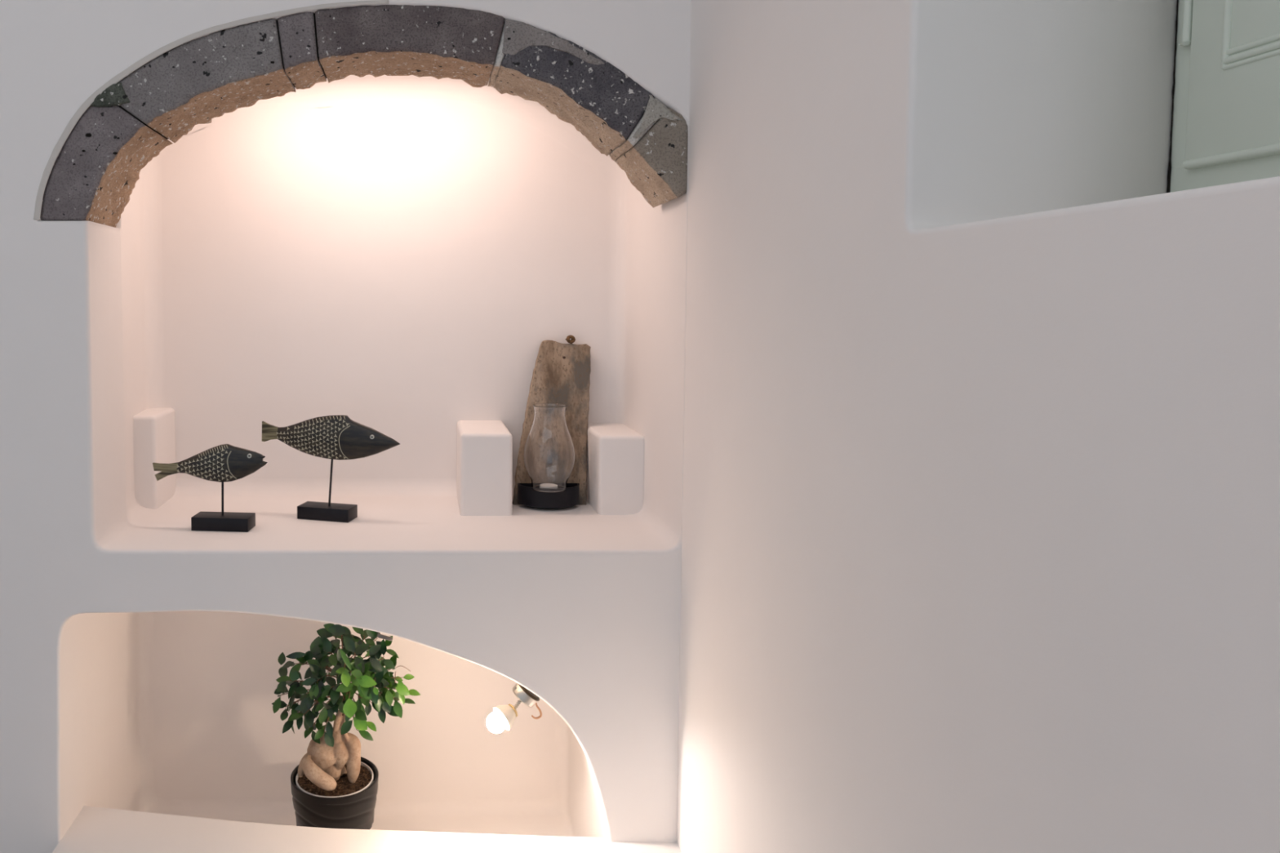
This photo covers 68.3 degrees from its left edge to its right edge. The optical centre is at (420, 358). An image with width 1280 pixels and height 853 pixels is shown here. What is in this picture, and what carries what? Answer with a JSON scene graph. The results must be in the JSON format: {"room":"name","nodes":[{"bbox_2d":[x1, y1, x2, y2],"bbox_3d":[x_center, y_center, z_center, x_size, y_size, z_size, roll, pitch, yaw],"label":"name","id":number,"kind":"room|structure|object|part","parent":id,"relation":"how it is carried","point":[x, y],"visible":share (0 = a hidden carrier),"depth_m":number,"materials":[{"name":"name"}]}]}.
{"room":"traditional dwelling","nodes":[
{"label":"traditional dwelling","id":0,"kind":"room"},
{"bbox_2d":[0,0,691,852],"bbox_3d":[-0.925,-0.058,1.826,2.749,2.620,0.586,0,3,0],"label":"wall","id":1,"kind":"structure","parent":0,"point":[397,256],"depth_m":1.92,"materials":[{"name":"white paint"}]},
{"bbox_2d":[133,408,176,508],"bbox_3d":[-0.602,0.210,1.940,0.121,0.193,0.159,0,3,0],"label":"block","id":2,"kind":"object","parent":1,"relation":"attached to","point":[153,428],"visible":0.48,"depth_m":1.87,"materials":[{"name":"white paint"}]},
{"bbox_2d":[152,444,267,532],"bbox_3d":[-0.395,0.240,1.708,0.222,0.160,0.050,0,3,6],"label":"fish sculpture","id":3,"kind":"object","parent":1,"relation":"on","point":[223,463],"visible":1,"depth_m":1.69,"materials":[{"name":"black paint"}]},
{"bbox_2d":[262,415,399,522],"bbox_3d":[-0.178,0.213,1.784,0.292,0.205,0.050,1,4,17],"label":"fish sculpture","id":4,"kind":"object","parent":1,"relation":"on","point":[328,437],"visible":1,"depth_m":1.77,"materials":[{"name":"black paint"}]},
{"bbox_2d":[271,622,420,829],"bbox_3d":[-0.151,0.785,1.838,0.300,0.514,0.194,0,3,0],"label":"potted ficus","id":5,"kind":"object","parent":1,"relation":"on","point":[332,786],"visible":0.94,"depth_m":1.80,"materials":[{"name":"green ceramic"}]},
{"bbox_2d":[290,756,378,829],"bbox_3d":[-0.174,0.944,1.854,0.178,0.195,0.178,0,3,0],"label":"pot","id":6,"kind":"object","parent":5,"relation":"on","point":[351,804],"depth_m":1.79,"materials":[{"name":"black ceramic"}]},
{"bbox_2d":[295,761,373,797],"bbox_3d":[-0.174,0.877,1.850,0.158,0.051,0.158,0,3,0],"label":"pot","id":7,"kind":"object","parent":5,"relation":"on","point":[361,784],"depth_m":1.82,"materials":[{"name":"white plastic"}]},
{"bbox_2d":[33,0,688,227],"bbox_3d":[-0.100,-0.416,1.594,1.095,0.362,0.170,0,3,0],"label":"stone arch","id":8,"kind":"object","parent":1,"relation":"attached to","point":[91,173],"visible":1,"depth_m":1.51,"materials":[{"name":"grey stone"}]},
{"bbox_2d":[377,631,392,640],"bbox_3d":[-0.061,0.482,1.581,0.028,0.018,0.017,0,3,0],"label":"spotlight","id":9,"kind":"object","parent":1,"relation":"attached to","point":[380,636],"visible":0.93,"depth_m":1.57,"materials":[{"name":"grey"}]},
{"bbox_2d":[456,420,512,515],"bbox_3d":[0.132,0.226,1.913,0.104,0.165,0.215,0,3,0],"label":"block","id":10,"kind":"object","parent":1,"relation":"on","point":[484,448],"visible":1,"depth_m":1.81,"materials":[{"name":"white paint"}]},
{"bbox_2d":[486,682,542,733],"bbox_3d":[0.166,0.620,1.617,0.100,0.085,0.051,-1,4,-17],"label":"spotlight","id":11,"kind":"object","parent":1,"relation":"attached to","point":[503,717],"visible":0.98,"depth_m":1.60,"materials":[{"name":"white metal"}]},
{"bbox_3d":[0.135,0.646,1.609,0.035,0.035,0.035,0,3,0],"label":"bulb","id":12,"kind":"part","parent":11,"relation":"part of","materials":[{"name":"white glass"}]},
{"bbox_3d":[0.174,0.619,1.625,0.020,0.026,0.007,0,3,0],"label":"stem","id":13,"kind":"part","parent":11,"relation":"part of","materials":[{"name":"silver metal"}]},
{"bbox_2d":[512,335,591,508],"bbox_3d":[0.283,0.135,1.903,0.176,0.361,0.204,0,3,0],"label":"candle sconce","id":14,"kind":"object","parent":1,"relation":"on","point":[551,469],"visible":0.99,"depth_m":1.92,"materials":[{"name":"brown"}]},
{"bbox_2d":[517,483,579,508],"bbox_3d":[0.268,0.285,1.873,0.128,0.043,0.057,0,3,0],"label":"tray","id":15,"kind":"object","parent":14,"relation":"on","point":[529,495],"depth_m":1.85,"materials":[{"name":"black paint"}]},
{"bbox_2d":[586,422,644,515],"bbox_3d":[0.404,0.229,1.916,0.095,0.160,0.208,0,3,0],"label":"block","id":16,"kind":"object","parent":1,"relation":"on","point":[615,473],"visible":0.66,"depth_m":1.81,"materials":[{"name":"white paint"}]},
{"bbox_2d":[676,0,1279,852],"bbox_3d":[0.598,0.036,0.229,0.300,2.620,3.786,0,3,0],"label":"wall","id":17,"kind":"structure","parent":0,"point":[980,531],"depth_m":0.83,"materials":[{"name":"white paint"}]},
{"bbox_2d":[1166,0,1279,192],"bbox_3d":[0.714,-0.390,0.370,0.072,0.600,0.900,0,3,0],"label":"door","id":18,"kind":"structure","parent":17,"relation":"in","point":[1225,125],"depth_m":0.77,"materials":[{"name":"green paint"}]},
{"bbox_3d":[-0.770,1.374,0.315,3.100,0.060,3.900,0,3,0],"label":"floor","id":19,"kind":"structure","parent":0,"visible":0},
{"bbox_2d":[52,805,681,852],"bbox_3d":[-0.097,1.067,1.410,1.090,0.422,0.622,0,3,0],"label":"ledge","id":20,"kind":"object","parent":19,"relation":"on","point":[95,829],"visible":0.96,"depth_m":1.59,"materials":[{"name":"white paint"}]}
]}

